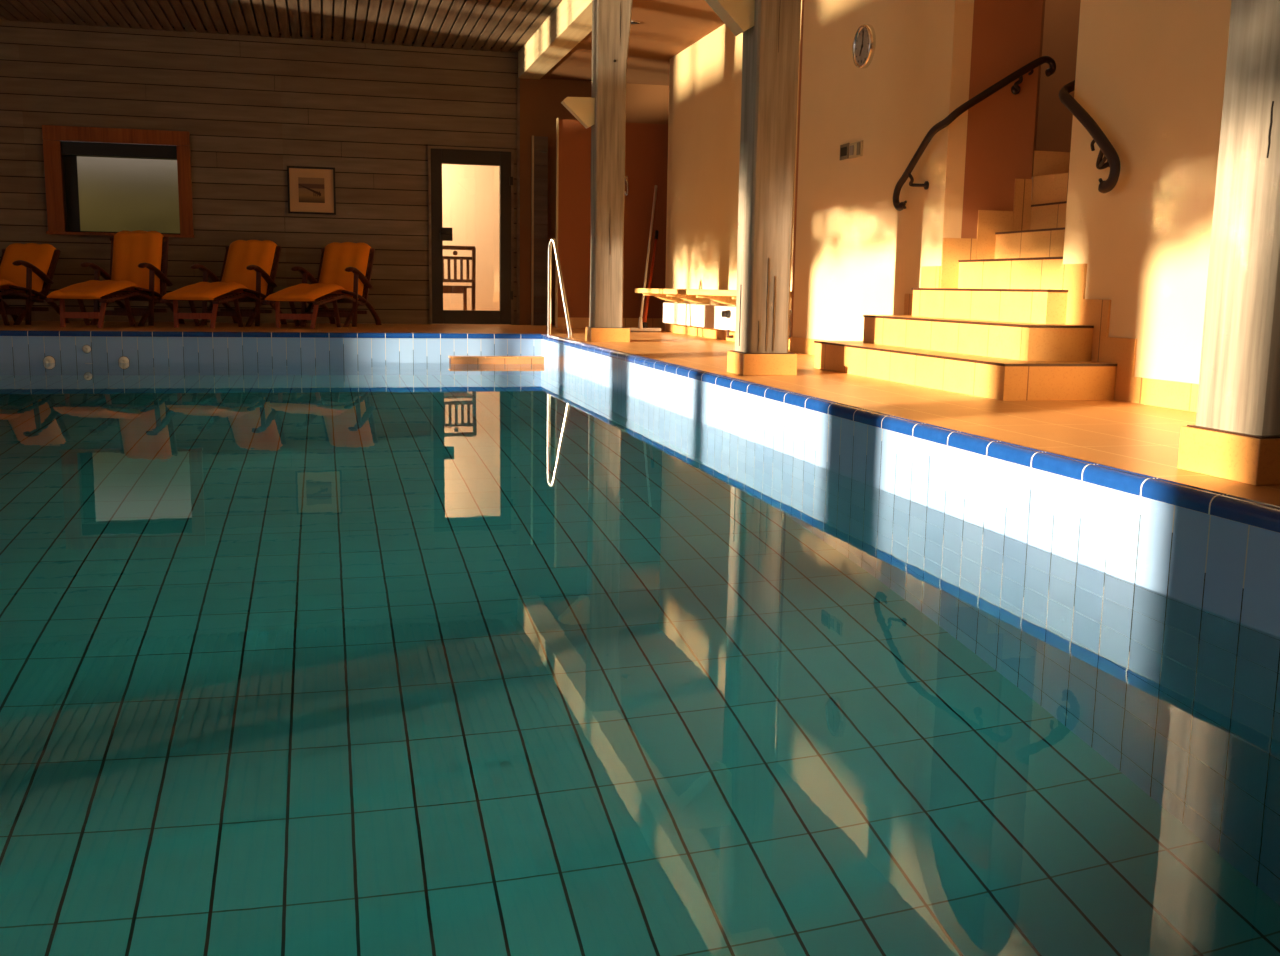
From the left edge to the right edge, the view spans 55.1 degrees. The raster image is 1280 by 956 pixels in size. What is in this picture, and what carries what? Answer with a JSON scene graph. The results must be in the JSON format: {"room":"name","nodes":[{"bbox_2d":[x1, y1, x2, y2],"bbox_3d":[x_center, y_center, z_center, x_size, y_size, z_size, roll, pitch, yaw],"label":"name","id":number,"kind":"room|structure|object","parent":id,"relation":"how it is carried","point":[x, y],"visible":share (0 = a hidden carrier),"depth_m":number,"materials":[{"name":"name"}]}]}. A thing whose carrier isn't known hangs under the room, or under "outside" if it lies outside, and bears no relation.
{"room":"indoor swimming pool","nodes":[
{"label":"indoor swimming pool","id":0,"kind":"room"},
{"bbox_2d":[0,336,541,362],"bbox_3d":[-3.961,-0.383,11.113,6.150,1.793,0.300,-1,9,-14],"label":"wall","id":1,"kind":"structure","parent":0,"point":[13,349],"depth_m":10.96,"materials":[{"name":"tile"}]},
{"bbox_2d":[43,356,54,362],"bbox_3d":[-5.083,-1.002,10.537,0.097,0.097,0.058,-1,9,-14],"label":"pool light","id":2,"kind":"object","parent":1,"relation":"attached to","point":[48,359],"visible":0.76,"depth_m":10.52,"materials":[{"name":"silver metal"}]},
{"bbox_2d":[82,345,90,352],"bbox_3d":[-4.786,-1.113,10.596,0.073,0.073,0.058,-1,9,-14],"label":"pool light","id":3,"kind":"object","parent":1,"relation":"attached to","point":[86,348],"visible":1,"depth_m":10.59,"materials":[{"name":"silver metal"}]},
{"bbox_2d":[118,356,129,362],"bbox_3d":[-4.502,-1.015,10.685,0.092,0.092,0.058,-1,9,-14],"label":"pool light","id":4,"kind":"object","parent":1,"relation":"attached to","point":[123,359],"visible":0.78,"depth_m":10.67,"materials":[{"name":"silver metal"}]},
{"bbox_2d":[0,330,541,338],"bbox_3d":[-3.916,-1.272,10.855,6.150,0.046,0.064,-1,9,-14],"label":"trim","id":5,"kind":"structure","parent":1,"relation":"on","point":[2,332],"depth_m":10.98,"materials":[{"name":"tile"}]},
{"bbox_2d":[448,356,543,363],"bbox_3d":[-1.338,-1.087,11.440,0.875,0.096,0.156,-1,9,-14],"label":"ledge","id":6,"kind":"object","parent":1,"relation":"attached to","point":[452,359],"visible":0.82,"depth_m":11.37,"materials":[{"name":"tile"}]},
{"bbox_2d":[0,0,549,47],"bbox_3d":[-3.467,-3.748,5.319,9.100,0.150,17.200,-1,9,-14],"label":"board","id":7,"kind":"object","parent":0,"point":[298,4],"depth_m":12.92,"materials":[{"name":"brown wood"}]},
{"bbox_2d":[0,0,561,52],"bbox_3d":[-3.564,-3.618,5.241,8.715,0.015,17.060,-1,9,-14],"label":"ceiling","id":8,"kind":"structure","parent":0,"point":[45,9],"depth_m":12.74,"materials":[{"name":"brown wood"}]},
{"bbox_2d":[0,17,668,324],"bbox_3d":[-4.632,-3.306,13.983,10.900,3.530,0.180,-1,9,-14],"label":"wall","id":9,"kind":"structure","parent":0,"point":[122,42],"depth_m":13.98,"materials":[{"name":"brown wood"}]},
{"bbox_2d":[42,125,194,237],"bbox_3d":[-5.785,-3.284,13.647,1.528,1.164,0.240,-1,9,-14],"label":"window","id":10,"kind":"structure","parent":9,"relation":"in","point":[107,185],"depth_m":13.69,"materials":[{"name":"orange wood"}]},
{"bbox_2d":[287,166,335,214],"bbox_3d":[-3.778,-3.308,14.109,0.532,0.532,0.030,-1,9,-14],"label":"framed picture","id":11,"kind":"object","parent":9,"relation":"attached to","point":[311,190],"visible":1,"depth_m":14.11,"materials":[{"name":"beige paper"}]},
{"bbox_2d":[298,177,324,202],"bbox_3d":[-3.779,-3.312,14.109,0.290,0.280,0.004,-1,9,-14],"label":"photograph","id":12,"kind":"object","parent":11,"relation":"attached to","point":[310,189],"depth_m":14.11},
{"bbox_2d":[428,145,513,324],"bbox_3d":[-2.010,-2.876,14.631,1.010,2.075,0.149,-1,9,-14],"label":"door","id":13,"kind":"structure","parent":9,"relation":"in","point":[437,155],"depth_m":14.61,"materials":[{"name":"brown metal"}]},
{"bbox_2d":[517,76,519,324],"bbox_3d":[-1.461,-3.305,14.712,0.033,2.915,0.035,-1,9,-14],"label":"trim","id":14,"kind":"structure","parent":9,"relation":"attached to","point":[518,79],"depth_m":14.69,"materials":[{"name":"brown wood"}]},
{"bbox_2d":[531,136,547,324],"bbox_3d":[-1.210,-2.966,14.771,0.187,2.235,0.070,-1,9,-14],"label":"panel","id":15,"kind":"object","parent":9,"relation":"attached to","point":[539,185],"visible":0.94,"depth_m":14.74,"materials":[{"name":"brown wood"}]},
{"bbox_2d":[442,164,499,310],"bbox_3d":[-2.085,-3.301,15.939,3.200,2.800,2.300,-1,9,-14],"label":"wall","id":16,"kind":"structure","parent":0,"point":[470,193],"depth_m":16.95,"materials":[{"name":"white paint"}]},
{"bbox_2d":[472,324,509,324],"bbox_3d":[-2.093,-1.982,16.091,3.200,0.145,2.410,-1,9,-14],"label":"floor","id":17,"kind":"structure","parent":0,"point":[472,324],"depth_m":14.93,"materials":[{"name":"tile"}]},
{"bbox_2d":[443,245,475,309],"bbox_3d":[-2.391,-2.451,15.520,0.510,0.951,0.510,-3,10,-22],"label":"wooden chair","id":18,"kind":"object","parent":17,"relation":"on","point":[446,288],"visible":0.71,"depth_m":15.32,"materials":[{"name":"brown wood"}]},
{"bbox_2d":[542,0,724,85],"bbox_3d":[1.893,-3.548,6.705,2.040,0.150,17.140,-1,9,-14],"label":"ceiling","id":19,"kind":"structure","parent":0,"point":[666,28],"depth_m":12.20,"materials":[{"name":"brown paint"}]},
{"bbox_2d":[0,321,1279,505],"bbox_3d":[-2.533,-0.416,6.010,10.700,0.145,17.040,-1,9,-14],"label":"floor","id":20,"kind":"structure","parent":0,"point":[1134,437],"depth_m":5.28,"materials":[{"name":"tile"}]},
{"bbox_2d":[0,243,69,325],"bbox_3d":[-6.532,-1.960,12.340,0.712,0.851,1.713,2,9,5],"label":"lounger","id":21,"kind":"object","parent":20,"relation":"on","point":[27,270],"visible":0.99,"depth_m":12.79,"materials":[{"name":"orange fabric"}]},
{"bbox_2d":[0,243,55,295],"bbox_3d":[-6.534,-2.098,12.278,0.540,0.559,1.632,2,9,5],"label":"cushion","id":22,"kind":"object","parent":21,"relation":"on","point":[43,256],"depth_m":12.83,"materials":[{"name":"orange fabric"}]},
{"bbox_2d":[45,230,184,327],"bbox_3d":[-5.397,-2.063,12.617,0.712,1.005,1.713,2,9,5],"label":"lounger","id":23,"kind":"object","parent":20,"relation":"on","point":[139,258],"visible":1,"depth_m":12.88,"materials":[{"name":"orange fabric"}]},
{"bbox_2d":[47,230,163,298],"bbox_3d":[-5.409,-2.185,12.454,0.540,0.713,1.427,2,9,5],"label":"cushion","id":24,"kind":"object","parent":23,"relation":"on","point":[127,279],"depth_m":12.97,"materials":[{"name":"orange fabric"}]},
{"bbox_2d":[160,240,286,327],"bbox_3d":[-4.391,-2.068,12.954,0.712,0.943,1.713,2,9,7],"label":"lounger","id":25,"kind":"object","parent":20,"relation":"on","point":[249,269],"visible":0.99,"depth_m":13.15,"materials":[{"name":"orange fabric"}]},
{"bbox_2d":[162,240,276,299],"bbox_3d":[-4.394,-2.206,12.893,0.540,0.651,1.633,2,9,7],"label":"cushion","id":26,"kind":"object","parent":25,"relation":"on","point":[237,281],"depth_m":13.37,"materials":[{"name":"orange fabric"}]},
{"bbox_2d":[263,242,381,328],"bbox_3d":[-3.432,-2.104,13.288,0.712,0.943,1.713,3,9,10],"label":"lounger","id":27,"kind":"object","parent":20,"relation":"on","point":[345,269],"visible":0.99,"depth_m":13.51,"materials":[{"name":"orange fabric"}]},
{"bbox_2d":[265,242,370,300],"bbox_3d":[-3.443,-2.238,13.197,0.540,0.651,1.571,3,9,10],"label":"cushion","id":28,"kind":"object","parent":27,"relation":"on","point":[334,282],"depth_m":13.69,"materials":[{"name":"orange fabric"}]},
{"bbox_2d":[545,238,574,338],"bbox_3d":[-0.733,-1.733,11.226,0.332,0.910,0.090,7,11,36],"label":"ladder rail","id":29,"kind":"object","parent":20,"relation":"on","point":[552,240],"visible":0.96,"depth_m":11.21,"materials":[{"name":"silver metal"}]},
{"bbox_2d":[561,0,632,341],"bbox_3d":[-0.385,-2.639,10.621,0.597,2.894,0.250,-1,9,-14],"label":"wooden pillar","id":30,"kind":"structure","parent":20,"relation":"on","point":[604,112],"depth_m":10.54,"materials":[{"name":"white wood"}]},
{"bbox_2d":[555,118,667,328],"bbox_3d":[-0.169,-2.902,14.128,1.600,2.340,0.134,-1,9,-14],"label":"wall","id":31,"kind":"structure","parent":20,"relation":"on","point":[646,145],"depth_m":14.10,"materials":[{"name":"orange paint"}]},
{"bbox_2d":[630,185,660,331],"bbox_3d":[0.162,-2.452,13.559,0.414,1.638,1.250,4,9,18],"label":"squeegee","id":32,"kind":"object","parent":20,"relation":"on","point":[640,328],"visible":0.75,"depth_m":13.46,"materials":[{"name":"beige plastic"}]},
{"bbox_2d":[638,317,642,328],"bbox_3d":[0.003,-1.668,13.221,0.057,0.137,0.066,-1,9,-14],"label":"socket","id":33,"kind":"object","parent":32,"relation":"attached to","point":[640,324],"depth_m":13.21,"materials":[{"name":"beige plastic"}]},
{"bbox_2d":[642,230,658,327],"bbox_3d":[0.113,-2.219,13.730,0.070,1.123,0.780,2,9,8],"label":"broom","id":34,"kind":"object","parent":20,"relation":"on","point":[645,324],"visible":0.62,"depth_m":13.70,"materials":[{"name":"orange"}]},
{"bbox_2d":[705,0,800,375],"bbox_3d":[0.556,-2.026,6.793,0.662,2.894,0.303,-1,9,-14],"label":"wooden pillar","id":35,"kind":"structure","parent":20,"relation":"on","point":[770,29],"depth_m":6.80,"materials":[{"name":"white wood"}]},
{"bbox_2d":[518,0,592,78],"bbox_3d":[0.792,-3.578,6.364,0.260,0.310,17.040,-1,9,-14],"label":"beam","id":36,"kind":"structure","parent":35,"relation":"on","point":[570,22],"depth_m":12.47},
{"bbox_2d":[814,151,1116,400],"bbox_3d":[2.291,-1.292,7.362,2.206,1.323,3.451,-1,9,-14],"label":"staircase","id":37,"kind":"structure","parent":20,"relation":"on","point":[1003,334],"depth_m":6.44,"materials":[{"name":"tile"}]},
{"bbox_2d":[1177,0,1279,485],"bbox_3d":[1.735,-1.436,3.134,0.325,2.894,0.307,-1,9,-14],"label":"wooden pillar","id":38,"kind":"structure","parent":20,"relation":"on","point":[1235,436],"depth_m":3.22,"materials":[{"name":"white wood"}]},
{"bbox_2d":[664,0,801,348],"bbox_3d":[1.208,-2.687,11.516,0.830,3.255,4.220,-1,9,-14],"label":"wall","id":39,"kind":"structure","parent":0,"point":[705,78],"depth_m":12.06,"materials":[{"name":"beige paint"}]},
{"bbox_2d":[635,288,791,304],"bbox_3d":[0.620,-1.672,11.333,0.464,0.137,3.650,-1,9,-14],"label":"wooden bench","id":40,"kind":"object","parent":39,"relation":"attached to","point":[676,295],"visible":0.62,"depth_m":11.45,"materials":[{"name":"brown wood"}]},
{"bbox_2d":[663,303,791,337],"bbox_3d":[0.731,-1.461,11.391,0.208,0.285,3.680,-1,9,-14],"label":"radiator casing","id":41,"kind":"object","parent":39,"relation":"attached to","point":[720,317],"visible":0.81,"depth_m":11.73,"materials":[{"name":"white metal"}]},
{"bbox_2d":[542,339,1279,636],"bbox_3d":[0.771,0.540,5.690,0.300,1.793,13.300,-1,9,-14],"label":"wall","id":42,"kind":"structure","parent":0,"point":[1227,568],"depth_m":3.65,"materials":[{"name":"tile"}]},
{"bbox_2d":[541,334,1279,532],"bbox_3d":[0.705,-0.342,5.375,0.064,0.046,13.000,-1,9,-14],"label":"trim","id":43,"kind":"structure","parent":42,"relation":"on","point":[1259,514],"depth_m":3.65,"materials":[{"name":"blue tile"}]},
{"bbox_2d":[961,0,1042,238],"bbox_3d":[2.123,-2.482,7.228,0.444,4.200,0.120,-1,9,-14],"label":"wall","id":44,"kind":"structure","parent":0,"point":[1006,34],"depth_m":7.21,"materials":[{"name":"paint"}]},
{"bbox_2d":[893,56,1055,210],"bbox_3d":[1.924,-2.044,7.258,0.934,0.881,0.447,5,10,25],"label":"stair handrail","id":45,"kind":"object","parent":44,"relation":"attached to","point":[1015,89],"visible":1,"depth_m":7.15,"materials":[{"name":"black metal"}]},
{"bbox_2d":[940,179,1031,287],"bbox_3d":[2.061,-1.208,7.348,0.564,1.155,0.010,-1,9,-14],"label":"baseboard","id":46,"kind":"structure","parent":44,"relation":"attached to","point":[990,222],"depth_m":7.30,"materials":[{"name":"tile"}]},
{"bbox_2d":[791,0,1230,383],"bbox_3d":[2.647,-1.457,4.105,0.130,3.155,11.150,-1,9,-14],"label":"wall","id":47,"kind":"structure","parent":0,"point":[1150,74],"depth_m":7.09,"materials":[{"name":"beige paint"}]},
{"bbox_2d":[790,0,803,350],"bbox_3d":[1.258,-2.315,9.460,0.098,3.155,0.052,-1,9,-14],"label":"trim","id":48,"kind":"structure","parent":47,"relation":"attached to","point":[802,15],"depth_m":9.44,"materials":[{"name":"wood"}]},
{"bbox_2d":[840,143,849,159],"bbox_3d":[1.427,-2.278,8.560,0.017,0.105,0.146,-1,9,-14],"label":"wall switch","id":49,"kind":"object","parent":47,"relation":"attached to","point":[844,149],"visible":1,"depth_m":8.54,"materials":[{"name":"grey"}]},
{"bbox_2d":[849,140,862,158],"bbox_3d":[1.480,-2.235,8.354,0.018,0.105,0.223,-1,9,-14],"label":"wall switch","id":50,"kind":"object","parent":47,"relation":"attached to","point":[856,148],"visible":1,"depth_m":8.35,"materials":[{"name":"beige plastic"}]},
{"bbox_2d":[853,24,875,68],"bbox_3d":[1.494,-2.882,8.188,0.042,0.280,0.280,-1,9,-14],"label":"wall clock","id":51,"kind":"object","parent":47,"relation":"attached to","point":[864,43],"visible":1,"depth_m":8.16,"materials":[{"name":"silver metal"}]},
{"bbox_2d":[1059,264,1198,411],"bbox_3d":[3.019,-0.172,2.520,0.010,0.627,7.540,-1,9,-14],"label":"baseboard","id":52,"kind":"structure","parent":47,"relation":"attached to","point":[1080,310],"depth_m":5.66,"materials":[{"name":"tile"}]},
{"bbox_2d":[1033,0,1044,150],"bbox_3d":[2.436,-2.759,9.041,1.070,4.200,0.100,-1,9,-14],"label":"wall","id":53,"kind":"structure","parent":0,"point":[1043,6],"depth_m":9.09,"materials":[{"name":"brown paint"}]},
{"bbox_2d":[1036,0,1080,151],"bbox_3d":[3.396,-2.535,7.705,0.120,4.200,3.200,-1,9,-14],"label":"wall","id":54,"kind":"structure","parent":0,"point":[1061,17],"depth_m":8.88,"materials":[{"name":"brown paint"}]},
{"bbox_2d":[1029,200,1031,229],"bbox_3d":[2.804,-1.907,7.674,1.070,0.550,2.960,-1,9,-14],"label":"baseboard","id":55,"kind":"structure","parent":54,"relation":"attached to","point":[1031,200],"depth_m":9.24,"materials":[{"name":"tile"}]},
{"bbox_3d":[-2.329,1.424,4.874,6.150,0.200,13.000,-1,9,-14],"label":"floor","id":56,"kind":"structure","parent":0,"visible":0},
{"bbox_2d":[0,363,1279,955],"bbox_3d":[-2.316,0.650,4.753,6.152,1.368,13.002,-1,9,-14],"label":"pool water","id":57,"kind":"object","parent":56,"relation":"on","point":[296,659],"visible":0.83,"depth_m":2.20,"materials":[{"name":"teal liquid"}]},
{"bbox_3d":[3.077,-2.286,6.074,1.714,4.200,0.120,-1,9,-14],"label":"wall","id":58,"kind":"structure","parent":0,"visible":0},
{"bbox_2d":[1059,80,1119,192],"bbox_3d":[2.431,-1.807,5.832,0.733,0.934,0.572,-1,9,-14],"label":"stair handrail","id":59,"kind":"object","parent":58,"relation":"attached to","point":[1107,149],"visible":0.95,"depth_m":5.67,"materials":[{"name":"black metal"}]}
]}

